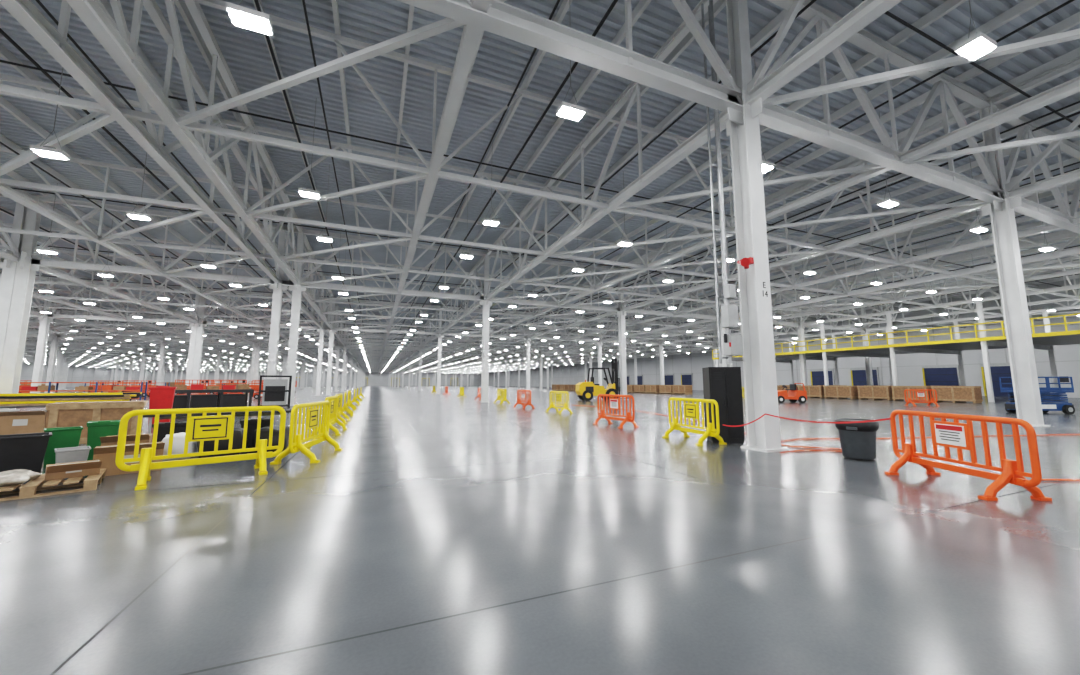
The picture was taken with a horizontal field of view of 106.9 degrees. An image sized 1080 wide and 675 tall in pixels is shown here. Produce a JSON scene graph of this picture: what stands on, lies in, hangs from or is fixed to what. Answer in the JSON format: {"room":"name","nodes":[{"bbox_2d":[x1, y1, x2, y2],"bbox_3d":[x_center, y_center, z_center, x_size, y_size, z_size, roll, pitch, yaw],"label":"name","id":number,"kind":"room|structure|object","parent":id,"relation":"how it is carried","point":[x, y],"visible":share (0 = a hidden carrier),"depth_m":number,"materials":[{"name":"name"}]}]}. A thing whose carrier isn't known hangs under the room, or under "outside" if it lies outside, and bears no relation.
{"room":"distribution center","nodes":[
{"label":"distribution center","id":0,"kind":"room"},
{"bbox_2d":[0,411,46,434],"bbox_3d":[-15.168,2.482,11.731,0.900,0.649,0.774,5,-8,-39],"label":"cardboard box","id":1,"kind":"object","parent":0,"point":[25,422],"visible":0.79,"depth_m":11.58,"materials":[{"name":"brown cardboard"}]},
{"bbox_2d":[19,354,151,386],"bbox_3d":[-141.616,3.193,70.438,0.350,12.650,286.000,3,-7,-22],"label":"wall","id":2,"kind":"structure","parent":0,"point":[80,373],"depth_m":156.14,"materials":[{"name":"grey metal"}]},
{"bbox_2d":[151,363,480,385],"bbox_3d":[-117.454,22.016,234.124,170.000,12.650,0.350,3,-7,-22],"label":"wall","id":3,"kind":"structure","parent":0,"point":[374,378],"depth_m":239.48,"materials":[{"name":"grey metal"}]},
{"bbox_2d":[391,378,399,385],"bbox_3d":[-88.696,27.189,245.183,4.800,4.900,0.140,3,-7,-22],"label":"door","id":4,"kind":"structure","parent":3,"relation":"in","point":[391,378],"depth_m":245.19,"materials":[{"name":"grey metal"}]},
{"bbox_2d":[422,378,429,385],"bbox_3d":[-72.054,27.972,251.997,4.800,4.900,0.140,3,-7,-22],"label":"door","id":5,"kind":"structure","parent":3,"relation":"in","point":[423,379],"depth_m":251.80,"materials":[{"name":"grey metal"}]},
{"bbox_2d":[451,378,457,385],"bbox_3d":[-55.413,28.756,258.812,4.800,4.900,0.140,3,-7,-22],"label":"door","id":6,"kind":"structure","parent":3,"relation":"in","point":[451,378],"depth_m":258.85,"materials":[{"name":"grey metal"}]},
{"bbox_2d":[0,386,1079,674],"bbox_3d":[-62.914,13.183,101.942,170.000,0.001,286.000,3,-7,-22],"label":"floor","id":7,"kind":"structure","parent":0,"point":[446,534],"depth_m":3.36,"materials":[{"name":"concrete"}]},
{"bbox_2d":[19,380,31,392],"bbox_3d":[-52.231,5.134,39.798,1.150,1.787,2.500,-6,-9,44],"label":"scissor lift","id":8,"kind":"object","parent":7,"relation":"on","point":[20,386],"visible":0.04,"depth_m":39.95,"materials":[{"name":"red metal"}]},
{"bbox_2d":[0,432,51,472],"bbox_3d":[-8.313,1.873,6.352,0.540,0.630,0.670,-5,-8,39],"label":"bin","id":9,"kind":"object","parent":7,"relation":"on","point":[27,451],"visible":0.91,"depth_m":6.28,"materials":[{"name":"plastic"}]},
{"bbox_2d":[0,468,105,500],"bbox_3d":[-6.875,2.018,5.462,1.210,0.139,1.000,6,-9,-42],"label":"wooden pallet","id":10,"kind":"object","parent":7,"relation":"on","point":[28,490],"visible":0.77,"depth_m":5.38,"materials":[{"name":"brown wood"}]},
{"bbox_2d":[0,469,40,486],"bbox_3d":[-7.084,1.857,5.257,0.614,0.130,0.723,5,-8,-39],"label":"bag","id":11,"kind":"object","parent":10,"relation":"on","point":[16,476],"visible":1,"depth_m":5.22,"materials":[{"name":"white plastic"}]},
{"bbox_2d":[45,460,101,479],"bbox_3d":[-6.652,1.869,5.707,0.574,0.209,0.500,-5,-8,39],"label":"cardboard box","id":12,"kind":"object","parent":10,"relation":"on","point":[91,467],"visible":1,"depth_m":5.62,"materials":[{"name":"brown cardboard"}]},
{"bbox_2d":[43,426,83,467],"bbox_3d":[-8.610,1.960,7.199,0.432,0.650,0.454,-5,-8,39],"label":"bin","id":13,"kind":"object","parent":7,"relation":"on","point":[62,437],"visible":0.73,"depth_m":7.08,"materials":[{"name":"plastic"}]},
{"bbox_2d":[54,446,90,463],"bbox_3d":[-7.713,2.020,6.584,0.346,0.390,0.389,-5,-8,39],"label":"bin","id":14,"kind":"object","parent":7,"relation":"on","point":[70,454],"visible":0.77,"depth_m":6.51,"materials":[{"name":"plastic"}]},
{"bbox_2d":[0,401,147,407],"bbox_3d":[-14.598,2.451,12.388,3.400,0.860,1.000,5,-8,-39],"label":"table","id":15,"kind":"object","parent":7,"relation":"on","point":[30,405],"visible":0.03,"depth_m":11.70,"materials":[{"name":"brown wood"}]},
{"bbox_2d":[0,392,141,403],"bbox_3d":[-14.668,1.865,12.399,3.269,0.285,0.935,5,-8,-39],"label":"rails","id":16,"kind":"object","parent":15,"relation":"on","point":[7,398],"visible":0.94,"depth_m":12.12,"materials":[{"name":"plastic"}]},
{"bbox_2d":[18,382,147,400],"bbox_3d":[-37.107,4.343,32.010,8.090,1.584,1.090,3,-7,-28],"label":"storage unit","id":17,"kind":"object","parent":7,"relation":"on","point":[40,388],"visible":0.52,"depth_m":32.16,"materials":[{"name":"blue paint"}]},
{"bbox_2d":[45,400,146,444],"bbox_3d":[-10.294,2.018,9.324,1.499,1.020,1.065,6,-9,-42],"label":"crate","id":18,"kind":"object","parent":7,"relation":"on","point":[59,414],"visible":0.41,"depth_m":8.89,"materials":[{"name":"brown wood"}]},
{"bbox_2d":[87,420,120,460],"bbox_3d":[-8.308,1.956,7.596,0.419,0.750,0.440,-6,-9,44],"label":"bin","id":19,"kind":"object","parent":7,"relation":"on","point":[96,429],"visible":0.68,"depth_m":7.45,"materials":[{"name":"plastic"}]},
{"bbox_2d":[89,381,123,392],"bbox_3d":[-49.976,5.858,46.094,2.500,1.787,1.150,4,-8,-34],"label":"scissor lift","id":20,"kind":"object","parent":7,"relation":"on","point":[92,385],"visible":0.26,"depth_m":45.54,"materials":[{"name":"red metal"}]},
{"bbox_2d":[100,433,152,445],"bbox_3d":[-7.451,2.011,7.202,0.600,0.549,0.674,5,-8,-39],"label":"cardboard box","id":21,"kind":"object","parent":7,"relation":"on","point":[144,438],"visible":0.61,"depth_m":7.06,"materials":[{"name":"brown cardboard"}]},
{"bbox_2d":[84,382,169,392],"bbox_3d":[-54.411,6.741,52.862,8.090,1.584,1.090,3,-7,-22],"label":"storage unit","id":22,"kind":"object","parent":7,"relation":"on","point":[165,382],"visible":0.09,"depth_m":52.31,"materials":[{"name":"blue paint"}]},
{"bbox_2d":[93,442,164,475],"bbox_3d":[-6.788,1.984,6.612,0.674,0.469,0.800,-6,-9,44],"label":"cardboard box","id":23,"kind":"object","parent":7,"relation":"on","point":[106,454],"visible":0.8,"depth_m":6.39,"materials":[{"name":"brown cardboard"}]},
{"bbox_2d":[122,380,155,396],"bbox_3d":[-44.291,5.631,44.123,2.500,1.787,1.150,3,-7,-22],"label":"scissor lift","id":24,"kind":"object","parent":7,"relation":"on","point":[149,381],"visible":0.38,"depth_m":43.93,"materials":[{"name":"orange metal"}]},
{"bbox_2d":[148,387,176,425],"bbox_3d":[-13.353,2.407,14.107,0.682,1.340,0.605,5,-8,-39],"label":"container","id":25,"kind":"object","parent":7,"relation":"on","point":[160,397],"visible":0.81,"depth_m":13.94,"materials":[{"name":"paint"}]},
{"bbox_2d":[152,421,186,441],"bbox_3d":[-7.790,2.113,8.479,0.605,0.640,0.495,4,-8,-34],"label":"tote","id":26,"kind":"object","parent":7,"relation":"on","point":[163,427],"visible":0.32,"depth_m":8.29,"materials":[{"name":"plastic"}]},
{"bbox_2d":[166,382,185,386],"bbox_3d":[-63.882,8.709,70.481,3.049,1.700,1.265,4,-8,-34],"label":"wooden crate","id":27,"kind":"object","parent":7,"relation":"on","point":[172,384],"visible":0.16,"depth_m":69.69,"materials":[{"name":"brown wood"}]},
{"bbox_2d":[161,432,197,459],"bbox_3d":[-7.126,2.127,7.913,0.560,0.481,0.474,3,-7,-22],"label":"bag","id":28,"kind":"object","parent":7,"relation":"on","point":[178,438],"visible":0.43,"depth_m":7.74,"materials":[{"name":"plastic"}]},
{"bbox_2d":[175,380,213,394],"bbox_3d":[-30.831,4.659,35.666,2.500,1.787,1.150,2,-7,-17],"label":"scissor lift","id":29,"kind":"object","parent":7,"relation":"on","point":[206,381],"visible":0.2,"depth_m":35.41,"materials":[{"name":"metal"}]},
{"bbox_2d":[115,406,285,489],"bbox_3d":[-5.211,1.646,6.304,2.020,1.070,0.800,6,-9,-40],"label":"barrier","id":30,"kind":"object","parent":7,"relation":"on","point":[203,428],"visible":1,"depth_m":6.23,"materials":[{"name":"plastic"}]},
{"bbox_2d":[156,384,253,408],"bbox_3d":[-15.046,2.807,17.931,3.400,1.420,1.600,6,-9,-42],"label":"storage rack","id":31,"kind":"object","parent":7,"relation":"on","point":[200,400],"visible":0.62,"depth_m":17.65,"materials":[{"name":"red metal"}]},
{"bbox_2d":[142,409,291,433],"bbox_3d":[-7.134,2.081,8.995,2.600,0.820,0.800,4,-8,-34],"label":"work table","id":32,"kind":"object","parent":7,"relation":"on","point":[251,413],"visible":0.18,"depth_m":8.64,"materials":[{"name":"brown wood"}]},
{"bbox_2d":[209,381,233,393],"bbox_3d":[-39.425,6.231,49.340,2.500,1.787,1.150,5,-8,-39],"label":"scissor lift","id":33,"kind":"object","parent":7,"relation":"on","point":[214,381],"visible":0.22,"depth_m":49.01,"materials":[{"name":"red metal"}]},
{"bbox_2d":[197,427,248,457],"bbox_3d":[-6.424,2.107,8.114,0.827,0.568,0.724,3,-7,-22],"label":"bag","id":34,"kind":"object","parent":7,"relation":"on","point":[237,443],"visible":0.41,"depth_m":7.85,"materials":[{"name":"plastic"}]},
{"bbox_2d":[211,380,246,395],"bbox_3d":[-27.862,4.675,35.807,2.500,1.787,1.150,4,-8,-34],"label":"scissor lift","id":35,"kind":"object","parent":7,"relation":"on","point":[243,381],"visible":0.24,"depth_m":35.68,"materials":[{"name":"orange metal"}]},
{"bbox_2d":[240,418,269,447],"bbox_3d":[-6.617,2.207,9.303,0.605,0.640,0.495,4,-8,-34],"label":"tote","id":36,"kind":"object","parent":7,"relation":"on","point":[252,423],"visible":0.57,"depth_m":9.10,"materials":[{"name":"plastic"}]},
{"bbox_2d":[248,381,261,393],"bbox_3d":[-37.332,6.700,53.420,2.500,1.787,1.150,2,-7,-17],"label":"scissor lift","id":37,"kind":"object","parent":7,"relation":"on","point":[251,381],"visible":0.17,"depth_m":52.84,"materials":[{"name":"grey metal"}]},
{"bbox_2d":[252,380,263,398],"bbox_3d":[-26.220,5.000,38.629,2.500,1.787,1.150,3,-7,-22],"label":"scissor lift","id":38,"kind":"object","parent":7,"relation":"on","point":[255,395],"visible":0.3,"depth_m":37.93,"materials":[{"name":"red metal"}]},
{"bbox_2d":[252,425,289,452],"bbox_3d":[-5.825,2.189,8.671,0.695,0.532,0.571,3,-7,-22],"label":"bag","id":39,"kind":"object","parent":7,"relation":"on","point":[264,431],"visible":0.48,"depth_m":8.46,"materials":[{"name":"plastic"}]},
{"bbox_2d":[258,375,291,407],"bbox_3d":[-15.984,3.266,24.131,1.590,1.925,1.090,4,-8,-34],"label":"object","id":40,"kind":"object","parent":7,"relation":"on","point":[274,391],"visible":0.91,"depth_m":23.82,"materials":[{"name":"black plastic"}]},
{"bbox_2d":[288,424,305,438],"bbox_3d":[-6.111,2.389,10.026,0.458,0.445,0.478,3,-7,-22],"label":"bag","id":41,"kind":"object","parent":7,"relation":"on","point":[297,424],"visible":0.07,"depth_m":9.92,"materials":[{"name":"plastic"}]},
{"bbox_2d":[270,401,342,464],"bbox_3d":[-4.598,1.848,8.059,0.800,1.070,2.020,1,-7,-10],"label":"barrier","id":42,"kind":"object","parent":7,"relation":"on","point":[312,414],"visible":1,"depth_m":7.80,"materials":[{"name":"plastic"}]},
{"bbox_2d":[311,395,347,435],"bbox_3d":[-6.246,2.295,11.952,0.800,1.070,2.020,2,-7,-18],"label":"barrier","id":43,"kind":"object","parent":7,"relation":"on","point":[333,400],"visible":0.77,"depth_m":12.16,"materials":[{"name":"plastic"}]},
{"bbox_2d":[335,393,350,423],"bbox_3d":[-7.588,2.652,15.056,0.800,1.070,2.020,2,-7,-20],"label":"barrier","id":44,"kind":"object","parent":7,"relation":"on","point":[340,412],"visible":0.66,"depth_m":15.29,"materials":[{"name":"plastic"}]},
{"bbox_2d":[342,391,353,415],"bbox_3d":[-9.036,3.054,18.546,0.800,1.070,2.020,3,-7,-24],"label":"barrier","id":45,"kind":"object","parent":7,"relation":"on","point":[344,408],"visible":0.89,"depth_m":17.91,"materials":[{"name":"plastic"}]},
{"bbox_2d":[347,390,356,409],"bbox_3d":[-10.682,3.495,22.385,0.800,1.070,2.020,3,-7,-22],"label":"barrier","id":46,"kind":"object","parent":7,"relation":"on","point":[349,403],"visible":0.88,"depth_m":21.81,"materials":[{"name":"plastic"}]},
{"bbox_2d":[351,389,359,404],"bbox_3d":[-12.732,4.078,27.455,0.800,1.070,2.020,3,-7,-23],"label":"barrier","id":47,"kind":"object","parent":7,"relation":"on","point":[354,398],"visible":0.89,"depth_m":26.76,"materials":[{"name":"plastic"}]},
{"bbox_2d":[443,386,450,394],"bbox_3d":[-12.349,7.000,52.863,0.800,1.070,2.020,3,-7,-22],"label":"barrier","id":48,"kind":"object","parent":7,"relation":"on","point":[446,387],"visible":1,"depth_m":52.75,"materials":[{"name":"plastic"}]},
{"bbox_2d":[457,387,465,396],"bbox_3d":[-8.539,5.944,43.678,0.800,1.070,2.020,3,-7,-22],"label":"barrier","id":49,"kind":"object","parent":7,"relation":"on","point":[461,388],"visible":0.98,"depth_m":43.45,"materials":[{"name":"plastic"}]},
{"bbox_2d":[474,388,480,399],"bbox_3d":[-5.300,5.046,35.871,0.800,1.070,2.020,3,-7,-24],"label":"barrier","id":50,"kind":"object","parent":7,"relation":"on","point":[479,389],"visible":0.61,"depth_m":36.27,"materials":[{"name":"plastic"}]},
{"bbox_2d":[493,389,509,403],"bbox_3d":[-2.839,4.334,29.680,0.800,1.070,2.020,3,-7,-24],"label":"barrier","id":51,"kind":"object","parent":7,"relation":"on","point":[503,392],"visible":1,"depth_m":29.49,"materials":[{"name":"plastic"}]},
{"bbox_2d":[514,390,533,408],"bbox_3d":[-0.968,3.681,23.998,0.800,1.070,2.020,3,-7,-26],"label":"barrier","id":52,"kind":"object","parent":7,"relation":"on","point":[519,401],"visible":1,"depth_m":23.91,"materials":[{"name":"plastic"}]},
{"bbox_2d":[0,0,1049,452],"bbox_3d":[-60.082,7.071,100.880,150.100,11.900,269.400,3,-7,-22],"label":"columns","id":53,"kind":"structure","parent":7,"relation":"on","point":[17,281],"depth_m":14.96,"materials":[{"name":"white metal"}]},
{"bbox_2d":[0,0,1079,372],"bbox_3d":[-62.740,3.278,103.560,170.685,4.030,286.747,3,-7,-22],"label":"roof trusses","id":54,"kind":"object","parent":53,"relation":"attached to","point":[497,17],"visible":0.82,"depth_m":17.34,"materials":[{"name":"white metal"}]},
{"bbox_2d":[36,237,58,256],"label":"lights","id":55,"kind":"object","parent":54,"relation":"hanging from","point":[45,250],"depth_m":18.98,"materials":[{"name":"white plastic"}]},
{"bbox_2d":[126,204,151,219],"label":"lights","id":56,"kind":"object","parent":54,"relation":"hanging from","point":[134,215],"depth_m":14.98,"materials":[{"name":"white plastic"}]},
{"bbox_2d":[0,0,1079,367],"bbox_3d":[-62.914,1.778,103.254,169.200,0.610,285.600,3,-7,-22],"label":"pipes","id":57,"kind":"object","parent":54,"relation":"attached to","point":[38,67],"visible":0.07,"depth_m":18.70,"materials":[{"name":"grey metal"}]},
{"bbox_2d":[0,0,1079,363],"bbox_3d":[-62.687,1.083,103.427,168.610,0.300,286.000,3,-7,-22],"label":"roof purlins","id":58,"kind":"structure","parent":54,"relation":"on","point":[947,6],"depth_m":21.00,"materials":[{"name":"white paint"}]},
{"bbox_2d":[969,210,988,232],"label":"lights","id":59,"kind":"object","parent":54,"relation":"hanging from","point":[979,228],"depth_m":16.25,"materials":[{"name":"white plastic"}]},
{"bbox_2d":[1038,233,1054,251],"label":"lights","id":60,"kind":"object","parent":54,"relation":"hanging from","point":[1047,247],"depth_m":18.58,"materials":[{"name":"white plastic"}]},
{"bbox_2d":[701,0,743,363],"bbox_3d":[4.379,-3.936,9.537,0.665,9.100,0.430,3,-7,-22],"label":"conduit","id":61,"kind":"object","parent":53,"relation":"attached to","point":[732,344],"visible":1,"depth_m":9.33,"materials":[{"name":"grey metal"}]},
{"bbox_2d":[737,257,753,268],"bbox_3d":[4.602,-1.679,8.917,0.505,0.286,0.281,3,-7,-22],"label":"fire alarm","id":62,"kind":"object","parent":53,"relation":"attached to","point":[745,262],"visible":1,"depth_m":8.79,"materials":[{"name":"red paint"}]},
{"bbox_2d":[552,384,559,389],"bbox_3d":[3.560,10.626,85.177,1.265,1.250,2.449,3,-7,-22],"label":"wooden crate","id":63,"kind":"object","parent":7,"relation":"on","point":[554,386],"visible":0.73,"depth_m":84.19,"materials":[{"name":"brown wood"}]},
{"bbox_2d":[545,391,571,413],"bbox_3d":[0.939,3.227,20.052,0.800,1.070,2.020,3,-7,-25],"label":"barrier","id":64,"kind":"object","parent":7,"relation":"on","point":[558,396],"visible":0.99,"depth_m":19.98,"materials":[{"name":"plastic"}]},
{"bbox_2d":[560,384,569,390],"bbox_3d":[5.085,10.203,81.503,1.265,1.250,2.449,3,-7,-22],"label":"wooden crate","id":65,"kind":"object","parent":7,"relation":"on","point":[563,387],"visible":0.87,"depth_m":80.63,"materials":[{"name":"brown wood"}]},
{"bbox_2d":[568,385,575,390],"bbox_3d":[6.609,9.780,77.829,1.265,1.250,2.449,3,-7,-22],"label":"wooden crate","id":66,"kind":"object","parent":7,"relation":"on","point":[570,387],"visible":0.63,"depth_m":77.47,"materials":[{"name":"brown wood"}]},
{"bbox_2d":[575,358,631,400],"bbox_3d":[5.638,3.636,34.913,4.900,3.647,1.960,1,-7,-8],"label":"forklift","id":67,"kind":"object","parent":7,"relation":"on","point":[585,390],"visible":0.85,"depth_m":34.15,"materials":[{"name":"yellow metal"}]},
{"bbox_2d":[593,394,638,428],"bbox_3d":[2.592,2.514,13.851,0.800,1.070,2.020,3,-7,-27],"label":"barrier","id":68,"kind":"object","parent":7,"relation":"on","point":[614,403],"visible":1,"depth_m":13.78,"materials":[{"name":"plastic"}]},
{"bbox_2d":[627,385,634,392],"bbox_3d":[14.636,8.305,64.998,1.265,1.250,2.449,3,-7,-26],"label":"wooden crate","id":69,"kind":"object","parent":7,"relation":"on","point":[630,388],"visible":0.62,"depth_m":63.97,"materials":[{"name":"brown wood"}]},
{"bbox_2d":[634,385,645,392],"bbox_3d":[15.964,7.997,62.318,1.265,1.250,2.449,3,-7,-25],"label":"wooden crate","id":70,"kind":"object","parent":7,"relation":"on","point":[637,388],"visible":0.78,"depth_m":62.02,"materials":[{"name":"brown wood"}]},
{"bbox_2d":[645,385,659,393],"bbox_3d":[16.923,7.671,59.487,1.265,1.250,2.449,3,-7,-24],"label":"wooden crate","id":71,"kind":"object","parent":7,"relation":"on","point":[648,388],"visible":0.84,"depth_m":58.84,"materials":[{"name":"brown wood"}]},
{"bbox_2d":[659,385,672,393],"bbox_3d":[18.251,7.363,56.807,1.265,1.250,2.449,3,-7,-23],"label":"wooden crate","id":72,"kind":"object","parent":7,"relation":"on","point":[664,389],"visible":0.84,"depth_m":56.49,"materials":[{"name":"brown wood"}]},
{"bbox_2d":[672,385,691,394],"bbox_3d":[19.209,7.037,53.976,1.265,1.250,2.449,3,-7,-22],"label":"wooden crate","id":73,"kind":"object","parent":7,"relation":"on","point":[677,389],"visible":0.97,"depth_m":53.10,"materials":[{"name":"brown wood"}]},
{"bbox_2d":[662,397,726,445],"bbox_3d":[3.884,2.099,10.243,0.800,1.070,2.020,2,-7,-15],"label":"barrier","id":74,"kind":"object","parent":7,"relation":"on","point":[691,410],"visible":1,"depth_m":10.11,"materials":[{"name":"plastic"}]},
{"bbox_2d":[702,367,744,442],"bbox_3d":[4.644,1.691,10.151,0.760,1.860,0.640,-1,-7,8],"label":"tall cabinet","id":75,"kind":"object","parent":7,"relation":"on","point":[723,385],"visible":0.95,"depth_m":9.88,"materials":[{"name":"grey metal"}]},
{"bbox_2d":[777,385,797,392],"bbox_3d":[27.119,5.835,43.515,1.265,1.250,2.449,3,-7,-22],"label":"wooden crate","id":76,"kind":"object","parent":7,"relation":"on","point":[779,387],"visible":0.04,"depth_m":43.51,"materials":[{"name":"brown wood"}]},
{"bbox_2d":[777,383,806,402],"bbox_3d":[18.583,4.205,30.364,2.700,1.477,1.220,0,-7,-2],"label":"tractor","id":77,"kind":"object","parent":7,"relation":"on","point":[793,394],"visible":0.79,"depth_m":29.89,"materials":[{"name":"metal"}]},
{"bbox_2d":[797,385,826,397],"bbox_3d":[27.982,5.535,40.913,1.265,1.250,2.449,2,-7,-20],"label":"wooden crate","id":78,"kind":"object","parent":7,"relation":"on","point":[813,391],"visible":0.62,"depth_m":40.32,"materials":[{"name":"brown wood"}]},
{"bbox_2d":[567,404,1079,480],"bbox_3d":[10.416,3.616,18.924,18.104,0.028,24.416,3,-7,-22],"label":"extension cord","id":79,"kind":"object","parent":7,"relation":"on","point":[839,449],"visible":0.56,"depth_m":9.66,"materials":[{"name":"orange plastic"}]},
{"bbox_2d":[823,386,858,398],"bbox_3d":[28.845,5.236,38.312,1.265,1.250,2.449,3,-7,-25],"label":"wooden crate","id":80,"kind":"object","parent":7,"relation":"on","point":[839,392],"visible":0.9,"depth_m":37.78,"materials":[{"name":"brown wood"}]},
{"bbox_2d":[834,418,878,460],"bbox_3d":[6.205,1.985,7.811,0.760,0.740,0.670,5,-8,-39],"label":"trash can","id":81,"kind":"object","parent":7,"relation":"on","point":[857,440],"visible":0.92,"depth_m":7.59,"materials":[{"name":"grey plastic"}]},
{"bbox_2d":[857,386,892,399],"bbox_3d":[30.262,4.963,35.937,1.265,1.250,2.449,3,-7,-23],"label":"wooden crate","id":82,"kind":"object","parent":7,"relation":"on","point":[864,392],"visible":0.82,"depth_m":35.54,"materials":[{"name":"brown wood"}]},
{"bbox_2d":[712,301,1079,401],"bbox_3d":[42.159,0.873,29.912,12.520,8.000,63.080,3,-7,-22],"label":"mezzanine","id":83,"kind":"object","parent":7,"relation":"on","point":[1047,340],"visible":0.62,"depth_m":37.18,"materials":[{"name":"yellow metal"}]},
{"bbox_2d":[891,386,932,400],"bbox_3d":[31.125,4.664,33.336,1.265,1.250,2.449,3,-7,-21],"label":"wooden crate","id":84,"kind":"object","parent":7,"relation":"on","point":[897,391],"visible":0.58,"depth_m":33.33,"materials":[{"name":"brown wood"}]},
{"bbox_2d":[904,389,937,405],"bbox_3d":[24.832,3.920,26.074,2.020,1.070,0.800,0,-7,3],"label":"barrier","id":85,"kind":"object","parent":7,"relation":"on","point":[919,392],"visible":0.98,"depth_m":26.07,"materials":[{"name":"plastic"}]},
{"bbox_2d":[931,386,982,402],"bbox_3d":[31.988,4.365,30.734,1.265,1.250,2.449,3,-7,-26],"label":"wooden crate","id":86,"kind":"object","parent":7,"relation":"on","point":[957,394],"visible":0.87,"depth_m":30.20,"materials":[{"name":"brown wood"}]},
{"bbox_2d":[884,410,1051,500],"bbox_3d":[5.964,1.612,5.773,0.800,1.016,2.020,0,-7,1],"label":"barrier","id":87,"kind":"object","parent":7,"relation":"on","point":[955,434],"visible":1,"depth_m":5.52,"materials":[{"name":"plastic"}]},
{"bbox_2d":[723,413,890,426],"bbox_3d":[5.138,1.709,8.044,0.118,0.402,3.070,4,-8,-34],"label":"barrier tape","id":88,"kind":"object","parent":87,"relation":"attached to","point":[765,413],"visible":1,"depth_m":7.88,"materials":[{"name":"red plastic"}]},
{"bbox_2d":[999,376,1074,413],"bbox_3d":[24.307,2.807,19.560,2.500,1.787,1.150,0,-7,0],"label":"scissor lift","id":89,"kind":"object","parent":7,"relation":"on","point":[1048,404],"visible":0.59,"depth_m":19.17,"materials":[{"name":"blue paint"}]},
{"bbox_2d":[0,0,1079,363],"bbox_3d":[-62.944,0.877,103.432,170.000,0.090,286.160,3,-7,-22],"label":"ceiling","id":90,"kind":"structure","parent":0,"point":[245,51],"depth_m":17.07,"materials":[{"name":"grey metal"}]},
{"bbox_2d":[30,104,69,159],"label":"lights","id":91,"kind":"object","parent":90,"relation":"hanging from","point":[45,151],"depth_m":10.86,"materials":[{"name":"white plastic"}]},
{"bbox_2d":[226,0,273,35],"label":"lights","id":92,"kind":"object","parent":90,"relation":"hanging from","point":[240,16],"depth_m":6.86,"materials":[{"name":"white plastic"}]},
{"bbox_2d":[298,175,320,198],"label":"lights","id":93,"kind":"object","parent":90,"relation":"hanging from","point":[307,192],"depth_m":13.18,"materials":[{"name":"white plastic"}]},
{"bbox_2d":[317,230,332,241],"label":"lights","id":94,"kind":"object","parent":90,"relation":"hanging from","point":[326,238],"depth_m":17.31,"materials":[{"name":"white plastic"}]},
{"bbox_2d":[482,187,499,225],"label":"lights","id":95,"kind":"object","parent":90,"relation":"hanging from","point":[487,221],"depth_m":15.54,"materials":[{"name":"white plastic"}]},
{"bbox_2d":[556,60,585,120],"label":"lights","id":96,"kind":"object","parent":90,"relation":"hanging from","point":[567,110],"depth_m":9.21,"materials":[{"name":"white plastic"}]},
{"bbox_2d":[617,236,632,245],"label":"lights","id":97,"kind":"object","parent":90,"relation":"hanging from","point":[624,242],"depth_m":17.88,"materials":[{"name":"white plastic"}]},
{"bbox_2d":[761,148,774,172],"label":"lights","id":98,"kind":"object","parent":90,"relation":"hanging from","point":[766,166],"depth_m":11.54,"materials":[{"name":"white plastic"}]},
{"bbox_2d":[877,180,899,207],"label":"lights","id":99,"kind":"object","parent":90,"relation":"hanging from","point":[889,202],"depth_m":13.89,"materials":[{"name":"white plastic"}]},
{"bbox_2d":[954,0,996,60],"label":"lights","id":100,"kind":"object","parent":90,"relation":"hanging from","point":[979,44],"depth_m":7.43,"materials":[{"name":"white plastic"}]},
{"bbox_2d":[488,278,1079,397],"bbox_3d":[15.788,10.605,134.891,0.350,12.650,286.000,3,-7,-22],"label":"wall","id":101,"kind":"structure","parent":0,"point":[1067,357],"depth_m":55.24,"materials":[{"name":"grey metal"}]},
{"bbox_2d":[627,375,629,384],"bbox_3d":[24.289,12.584,113.149,0.200,3.750,3.520,3,-7,-22],"label":"door","id":102,"kind":"structure","parent":101,"relation":"in","point":[628,376],"depth_m":112.02,"materials":[{"name":"blue metal"}]},
{"bbox_2d":[637,375,642,384],"bbox_3d":[26.576,11.950,107.638,0.200,3.750,3.520,3,-7,-22],"label":"door","id":103,"kind":"structure","parent":101,"relation":"in","point":[639,377],"depth_m":107.18,"materials":[{"name":"blue metal"}]},
{"bbox_2d":[664,374,673,384],"bbox_3d":[31.149,10.683,96.616,0.200,3.750,3.520,3,-7,-22],"label":"door","id":104,"kind":"structure","parent":101,"relation":"in","point":[668,378],"depth_m":96.56,"materials":[{"name":"blue metal"}]},
{"bbox_2d":[681,373,692,389],"bbox_3d":[33.435,10.049,91.105,0.200,3.750,3.520,3,-7,-22],"label":"door","id":105,"kind":"structure","parent":101,"relation":"in","point":[686,378],"depth_m":91.00,"materials":[{"name":"blue metal"}]},
{"bbox_2d":[810,369,834,384],"bbox_3d":[44.867,6.880,63.551,0.200,3.750,3.520,3,-7,-22],"label":"door","id":106,"kind":"structure","parent":101,"relation":"in","point":[817,375],"depth_m":63.85,"materials":[{"name":"blue metal"}]},
{"bbox_2d":[850,367,879,385],"bbox_3d":[47.154,6.247,58.040,0.200,3.750,3.520,3,-7,-22],"label":"door","id":107,"kind":"structure","parent":101,"relation":"in","point":[858,375],"depth_m":58.43,"materials":[{"name":"blue metal"}]},
{"bbox_2d":[922,365,960,385],"bbox_3d":[50.393,5.349,50.233,0.200,3.750,3.520,3,-7,-22],"label":"door","id":108,"kind":"structure","parent":101,"relation":"in","point":[933,375],"depth_m":50.23,"materials":[{"name":"blue metal"}]},
{"bbox_2d":[981,363,1012,395],"bbox_3d":[52.489,4.768,45.181,0.200,3.750,3.520,3,-7,-22],"label":"door","id":109,"kind":"structure","parent":101,"relation":"in","point":[998,370],"depth_m":45.62,"materials":[{"name":"blue metal"}]}
]}

